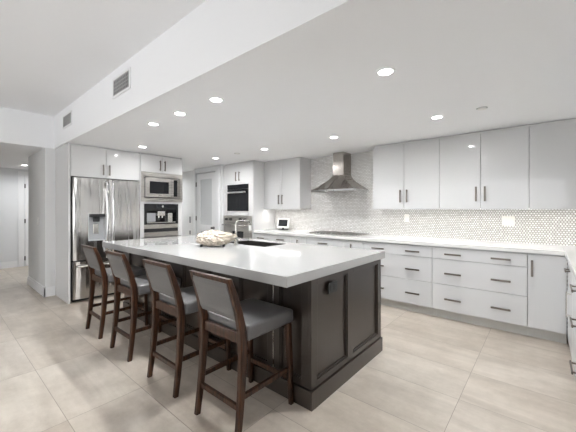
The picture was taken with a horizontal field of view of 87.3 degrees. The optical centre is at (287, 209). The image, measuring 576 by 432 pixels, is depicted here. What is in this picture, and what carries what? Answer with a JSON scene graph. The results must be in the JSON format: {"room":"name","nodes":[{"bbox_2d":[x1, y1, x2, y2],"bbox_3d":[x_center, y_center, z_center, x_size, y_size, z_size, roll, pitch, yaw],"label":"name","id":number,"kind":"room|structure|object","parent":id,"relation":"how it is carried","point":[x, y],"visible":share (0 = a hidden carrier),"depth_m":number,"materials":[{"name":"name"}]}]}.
{"room":"kitchen","nodes":[
{"label":"kitchen","id":0,"kind":"room"},
{"bbox_2d":[0,167,27,265],"bbox_3d":[-5.613,0.198,5.286,3.500,2.275,8.380,0,0,40],"label":"wall","id":1,"kind":"structure","parent":0,"point":[8,176],"depth_m":6.89,"materials":[{"name":"paint"}]},
{"bbox_2d":[0,261,17,268],"bbox_3d":[-7.652,1.262,5.346,0.016,0.145,4.310,0,0,40],"label":"baseboard","id":2,"kind":"structure","parent":1,"relation":"attached to","point":[11,264],"depth_m":6.88,"materials":[{"name":"paint"}]},
{"bbox_2d":[18,171,27,266],"bbox_3d":[-5.908,0.225,7.374,0.045,2.220,1.020,0,0,40],"label":"door","id":3,"kind":"structure","parent":1,"relation":"in","point":[21,185],"depth_m":7.04,"materials":[{"name":"paint"}]},
{"bbox_2d":[28,148,54,286],"bbox_3d":[-5.157,0.198,3.854,1.250,2.275,6.790,0,0,40],"label":"wall","id":4,"kind":"structure","parent":0,"point":[41,165],"depth_m":4.72,"materials":[{"name":"paint"}]},
{"bbox_2d":[27,276,54,296],"bbox_3d":[-4.135,1.262,5.043,1.266,0.145,0.138,0,0,40],"label":"baseboard","id":5,"kind":"object","parent":4,"relation":"attached to","point":[44,291],"visible":1,"depth_m":4.71,"materials":[{"name":"paint"}]},
{"bbox_2d":[182,164,224,235],"bbox_3d":[-2.355,0.198,7.681,5.060,2.275,0.810,0,0,40],"label":"wall","id":6,"kind":"structure","parent":0,"point":[187,177],"depth_m":7.42,"materials":[{"name":"paint"}]},
{"bbox_2d":[193,166,219,234],"bbox_3d":[-1.815,0.215,6.664,0.960,2.240,0.110,0,0,40],"label":"door","id":7,"kind":"structure","parent":6,"relation":"in","point":[207,184],"depth_m":6.67,"materials":[{"name":"paint"}]},
{"bbox_2d":[0,0,575,171],"bbox_3d":[-3.017,-1.238,3.012,10.500,0.595,8.880,0,0,40],"label":"ceiling","id":8,"kind":"structure","parent":0,"point":[290,76],"depth_m":2.39,"materials":[{"name":"paint"}]},
{"bbox_2d":[63,110,71,128],"bbox_3d":[-3.064,-1.240,4.192,0.420,0.190,0.012,0,0,40],"label":"ceiling vent","id":9,"kind":"object","parent":8,"relation":"in","point":[67,118],"visible":1,"depth_m":4.18,"materials":[{"name":"metal"}]},
{"bbox_2d":[112,67,130,98],"bbox_3d":[-1.653,-1.244,2.992,0.425,0.203,0.012,0,0,40],"label":"ceiling vent","id":10,"kind":"object","parent":8,"relation":"in","point":[121,83],"visible":1,"depth_m":2.98,"materials":[{"name":"metal"}]},
{"bbox_2d":[147,122,159,125],"bbox_3d":[-1.479,-0.937,3.325,0.128,0.006,0.128,0,0,40],"label":"recessed light","id":11,"kind":"object","parent":8,"relation":"in","point":[148,123],"visible":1,"depth_m":3.33,"materials":[{"name":"paint"}]},
{"bbox_2d":[173,111,186,115],"bbox_3d":[-1.060,-0.937,2.963,0.128,0.006,0.128,0,0,40],"label":"recessed light","id":12,"kind":"object","parent":8,"relation":"in","point":[177,113],"visible":1,"depth_m":2.95,"materials":[{"name":"paint"}]},
{"bbox_2d":[208,97,223,102],"bbox_3d":[-0.616,-0.937,2.586,0.128,0.006,0.128,0,0,40],"label":"recessed light","id":13,"kind":"object","parent":8,"relation":"in","point":[212,99],"visible":1,"depth_m":2.58,"materials":[{"name":"paint"}]},
{"bbox_2d":[376,67,394,75],"bbox_3d":[0.666,-0.937,2.061,0.128,0.006,0.128,0,0,40],"label":"recessed light","id":14,"kind":"object","parent":8,"relation":"in","point":[386,71],"visible":1,"depth_m":2.05,"materials":[{"name":"paint"}]},
{"bbox_2d":[430,115,443,118],"bbox_3d":[1.518,-0.937,3.077,0.128,0.006,0.128,0,0,40],"label":"recessed light","id":15,"kind":"object","parent":8,"relation":"in","point":[436,116],"visible":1,"depth_m":3.08,"materials":[{"name":"paint"}]},
{"bbox_2d":[476,106,487,110],"bbox_3d":[1.800,-0.934,2.804,0.090,0.012,0.090,0,0,40],"label":"sprinkler cover","id":16,"kind":"object","parent":8,"relation":"attached to","point":[484,107],"visible":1,"depth_m":2.78,"materials":[{"name":"metal"}]},
{"bbox_2d":[0,266,575,431],"bbox_3d":[-3.017,1.385,3.012,10.500,0.100,8.880,0,0,40],"label":"floor","id":17,"kind":"structure","parent":0,"point":[430,373],"depth_m":2.33,"materials":[{"name":"tile"}]},
{"bbox_2d":[55,143,139,303],"bbox_3d":[-3.021,0.198,4.839,0.725,2.274,0.988,0,0,40],"label":"tall cabinet","id":18,"kind":"object","parent":17,"relation":"on","point":[71,160],"visible":1,"depth_m":4.49,"materials":[{"name":"white paint"}]},
{"bbox_2d":[70,177,139,301],"bbox_3d":[-2.962,0.435,4.809,0.797,1.800,0.939,0,0,40],"label":"refrigerator","id":19,"kind":"object","parent":17,"relation":"on","point":[101,210],"visible":0.73,"depth_m":4.49,"materials":[{"name":"silver metal"}]},
{"bbox_2d":[81,244,147,338],"bbox_3d":[-1.955,0.863,3.413,0.434,0.945,0.557,0,0,40],"label":"counter stool","id":20,"kind":"object","parent":17,"relation":"on","point":[98,273],"visible":0.77,"depth_m":3.29,"materials":[{"name":"brown wood"}]},
{"bbox_2d":[96,265,146,282],"bbox_3d":[-1.908,0.730,3.465,0.428,0.090,0.418,0,0,40],"label":"seat cushion","id":21,"kind":"object","parent":20,"relation":"on","point":[137,271],"depth_m":3.38,"materials":[{"name":"grey leather"}]},
{"bbox_2d":[105,250,180,361],"bbox_3d":[-1.410,0.863,2.950,0.434,0.945,0.557,0,0,40],"label":"counter stool","id":22,"kind":"object","parent":17,"relation":"on","point":[130,285],"visible":0.8,"depth_m":2.78,"materials":[{"name":"brown wood"}]},
{"bbox_2d":[121,275,180,294],"bbox_3d":[-1.363,0.730,3.001,0.428,0.090,0.418,0,0,40],"label":"seat cushion","id":23,"kind":"object","parent":22,"relation":"on","point":[142,284],"depth_m":2.83,"materials":[{"name":"grey leather"}]},
{"bbox_2d":[138,153,181,238],"bbox_3d":[-2.446,0.198,5.500,0.745,2.274,0.760,0,0,40],"label":"tall cabinet","id":24,"kind":"object","parent":17,"relation":"on","point":[148,162],"visible":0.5,"depth_m":5.25,"materials":[{"name":"white paint"}]},
{"bbox_2d":[144,204,177,237],"bbox_3d":[-2.313,0.191,5.374,0.334,0.565,0.606,0,0,40],"label":"coffee machine","id":25,"kind":"object","parent":24,"relation":"in","point":[160,220],"visible":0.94,"depth_m":5.29,"materials":[{"name":"black glass"}]},
{"bbox_2d":[141,171,181,201],"bbox_3d":[-2.349,-0.378,5.420,0.457,0.499,0.742,0,0,40],"label":"microwave","id":26,"kind":"object","parent":24,"relation":"in","point":[162,189],"visible":0.98,"depth_m":5.24,"materials":[{"name":"metal"}]},
{"bbox_2d":[141,259,230,397],"bbox_3d":[-0.816,0.863,2.444,0.434,0.945,0.557,0,0,40],"label":"counter stool","id":27,"kind":"object","parent":17,"relation":"on","point":[167,296],"visible":0.84,"depth_m":2.28,"materials":[{"name":"brown wood"}]},
{"bbox_2d":[159,286,197,314],"bbox_3d":[-0.769,0.730,2.496,0.428,0.090,0.418,0,0,40],"label":"seat cushion","id":28,"kind":"object","parent":27,"relation":"on","point":[190,305],"depth_m":2.32,"materials":[{"name":"grey leather"}]},
{"bbox_2d":[189,270,293,431],"bbox_3d":[-0.303,0.863,2.008,0.434,0.945,0.557,0,0,40],"label":"counter stool","id":29,"kind":"object","parent":17,"relation":"on","point":[221,312],"visible":1,"depth_m":1.90,"materials":[{"name":"brown wood"}]},
{"bbox_2d":[208,298,292,339],"bbox_3d":[-0.257,0.730,2.060,0.428,0.090,0.418,0,0,40],"label":"seat cushion","id":30,"kind":"object","parent":29,"relation":"on","point":[261,317],"depth_m":1.96,"materials":[{"name":"grey leather"}]},
{"bbox_2d":[102,235,384,411],"bbox_3d":[-0.689,0.870,3.353,3.054,0.930,1.464,0,0,40],"label":"kitchen island","id":31,"kind":"object","parent":17,"relation":"on","point":[333,294],"visible":0.64,"depth_m":2.38,"materials":[{"name":"brown paint"}]},
{"bbox_2d":[102,235,384,287],"bbox_3d":[-0.693,0.439,3.357,3.043,0.068,1.464,0,0,40],"label":"island countertop","id":32,"kind":"structure","parent":31,"relation":"on","point":[288,264],"depth_m":2.61,"materials":[{"name":"white stone"}]},
{"bbox_2d":[196,230,237,246],"bbox_3d":[-0.799,0.313,3.315,0.404,0.184,0.356,0,0,40],"label":"shell bowl","id":33,"kind":"object","parent":32,"relation":"on","point":[208,237],"visible":1,"depth_m":3.24,"materials":[{"name":"white"}]},
{"bbox_2d":[234,220,251,244],"bbox_3d":[-0.496,0.264,3.472,0.120,0.282,0.262,0,0,40],"label":"faucet","id":34,"kind":"object","parent":32,"relation":"on","point":[237,221],"visible":0.97,"depth_m":3.41,"materials":[{"name":"silver metal"}]},
{"bbox_2d":[230,240,281,246],"bbox_3d":[-0.396,0.543,3.625,0.699,0.264,0.389,0,0,40],"label":"sink","id":35,"kind":"object","parent":32,"relation":"in","point":[241,242],"depth_m":3.83,"materials":[{"name":"black metal"}]},
{"bbox_2d":[328,281,336,293],"bbox_3d":[0.329,0.569,2.211,0.005,0.076,0.118,0,0,40],"label":"outlet","id":36,"kind":"object","parent":31,"relation":"attached to","point":[332,285],"depth_m":2.21,"materials":[{"name":"black plastic"}]},
{"bbox_2d":[224,160,274,238],"bbox_3d":[-0.823,0.198,6.277,0.908,2.274,0.639,0,0,40],"label":"tall cabinet","id":37,"kind":"object","parent":17,"relation":"on","point":[251,173],"visible":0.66,"depth_m":5.93,"materials":[{"name":"white paint"}]},
{"bbox_2d":[222,216,251,238],"bbox_3d":[-1.038,0.426,6.027,0.790,0.593,0.133,0,0,40],"label":"oven","id":38,"kind":"object","parent":37,"relation":"in","point":[242,227],"visible":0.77,"depth_m":5.95,"materials":[{"name":"metal"}]},
{"bbox_2d":[226,184,248,214],"bbox_3d":[-1.025,-0.189,6.042,0.630,0.617,0.092,0,0,40],"label":"wall oven","id":39,"kind":"object","parent":37,"relation":"in","point":[237,195],"visible":1,"depth_m":6.02,"materials":[{"name":"black glass"}]},
{"bbox_2d":[254,233,290,241],"bbox_3d":[-0.121,0.891,5.691,0.917,0.888,0.642,0,0,40],"label":"base cabinet","id":40,"kind":"object","parent":17,"relation":"on","point":[272,237],"visible":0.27,"depth_m":5.45,"materials":[{"name":"paint"}]},
{"bbox_2d":[253,229,575,279],"bbox_3d":[0.640,0.426,3.406,5.038,0.042,3.140,0,0,40],"label":"countertop","id":41,"kind":"structure","parent":40,"relation":"on","point":[569,252],"depth_m":3.66,"materials":[{"name":"stone"}]},
{"bbox_2d":[277,218,289,229],"bbox_3d":[-0.096,0.291,5.923,0.300,0.227,0.100,0,0,40],"label":"tablet","id":42,"kind":"object","parent":41,"relation":"on","point":[282,223],"visible":0.98,"depth_m":5.91,"materials":[{"name":"white plastic"}]},
{"bbox_2d":[308,231,370,236],"bbox_3d":[0.822,0.391,4.933,0.920,0.028,0.460,0,0,40],"label":"cooktop","id":43,"kind":"object","parent":41,"relation":"in","point":[356,234],"visible":1,"depth_m":4.79,"materials":[{"name":"glass"}]},
{"bbox_2d":[291,236,305,243],"bbox_3d":[0.350,0.891,5.289,0.319,0.888,0.644,0,0,40],"label":"base cabinet","id":44,"kind":"object","parent":17,"relation":"on","point":[294,239],"visible":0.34,"depth_m":5.06,"materials":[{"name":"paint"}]},
{"bbox_2d":[306,237,343,246],"bbox_3d":[0.739,0.891,4.960,0.699,0.888,0.642,0,0,40],"label":"base cabinet","id":45,"kind":"object","parent":17,"relation":"on","point":[309,240],"visible":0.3,"depth_m":4.71,"materials":[{"name":"paint"}]},
{"bbox_2d":[343,239,363,248],"bbox_3d":[1.129,0.891,4.627,0.324,0.888,0.644,0,0,40],"label":"base cabinet","id":46,"kind":"object","parent":17,"relation":"on","point":[357,244],"visible":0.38,"depth_m":4.40,"materials":[{"name":"paint"}]},
{"bbox_2d":[363,241,433,315],"bbox_3d":[1.604,0.891,4.224,0.919,0.888,0.642,0,0,40],"label":"base cabinet","id":47,"kind":"object","parent":17,"relation":"on","point":[406,269],"visible":0.77,"depth_m":3.92,"materials":[{"name":"paint"}]},
{"bbox_2d":[432,246,527,335],"bbox_3d":[2.304,0.891,3.629,0.917,0.888,0.642,0,0,40],"label":"base cabinet","id":48,"kind":"object","parent":17,"relation":"on","point":[486,288],"visible":0.98,"depth_m":3.38,"materials":[{"name":"paint"}]},
{"bbox_2d":[528,253,566,343],"bbox_3d":[2.768,0.891,3.233,0.300,0.888,0.644,0,0,40],"label":"base cabinet","id":49,"kind":"object","parent":17,"relation":"on","point":[547,277],"visible":0.89,"depth_m":3.02,"materials":[{"name":"paint"}]},
{"bbox_2d":[564,261,572,361],"bbox_3d":[2.685,0.891,2.442,0.669,0.888,0.699,0,0,40],"label":"base cabinet","id":50,"kind":"object","parent":17,"relation":"on","point":[568,294],"visible":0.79,"depth_m":2.56,"materials":[{"name":"paint"}]},
{"bbox_2d":[569,275,575,379],"bbox_3d":[2.168,0.891,1.832,0.667,0.888,0.899,0,0,40],"label":"base cabinet","id":51,"kind":"object","parent":17,"relation":"on","point":[573,290],"visible":0.96,"depth_m":2.14,"materials":[{"name":"paint"}]},
{"bbox_2d":[275,151,575,245],"bbox_3d":[1.706,0.198,4.660,5.040,2.275,0.150,0,0,40],"label":"wall","id":52,"kind":"structure","parent":0,"point":[352,211],"depth_m":4.48,"materials":[{"name":"tile"}]},
{"bbox_2d":[264,157,310,208],"bbox_3d":[-0.035,-0.470,5.802,0.904,0.938,0.365,0,0,40],"label":"upper cabinet","id":53,"kind":"object","parent":52,"relation":"attached to","point":[287,182],"visible":1,"depth_m":5.60,"materials":[{"name":"white paint"}]},
{"bbox_2d":[311,152,367,192],"bbox_3d":[0.844,-0.612,4.964,0.787,0.654,0.502,0,0,40],"label":"range hood","id":54,"kind":"object","parent":52,"relation":"attached to","point":[341,180],"visible":1,"depth_m":4.94,"materials":[{"name":"metal"}]},
{"bbox_2d":[373,137,439,208],"bbox_3d":[1.709,-0.470,4.318,0.908,0.938,0.365,0,0,40],"label":"upper cabinet","id":55,"kind":"object","parent":52,"relation":"attached to","point":[406,175],"visible":1,"depth_m":4.17,"materials":[{"name":"white paint"}]},
{"bbox_2d":[404,214,408,221],"bbox_3d":[1.768,0.135,4.502,0.070,0.115,0.010,0,0,40],"label":"wall outlet","id":56,"kind":"object","parent":52,"relation":"attached to","point":[406,217],"visible":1,"depth_m":4.50,"materials":[{"name":"white plastic"}]},
{"bbox_2d":[440,125,528,208],"bbox_3d":[2.401,-0.470,3.729,0.908,0.938,0.365,0,0,40],"label":"upper cabinet","id":57,"kind":"object","parent":52,"relation":"attached to","point":[489,169],"visible":1,"depth_m":3.58,"materials":[{"name":"white paint"}]},
{"bbox_2d":[502,216,514,225],"bbox_3d":[2.703,0.143,3.706,0.128,0.120,0.010,0,0,40],"label":"wall outlet","id":58,"kind":"object","parent":52,"relation":"attached to","point":[506,220],"visible":1,"depth_m":3.70,"materials":[{"name":"white plastic"}]},
{"bbox_2d":[529,118,575,208],"bbox_3d":[3.094,-0.470,3.140,0.908,0.938,0.365,0,0,40],"label":"upper cabinet","id":59,"kind":"object","parent":52,"relation":"attached to","point":[552,145],"visible":1,"depth_m":3.19,"materials":[{"name":"white paint"}]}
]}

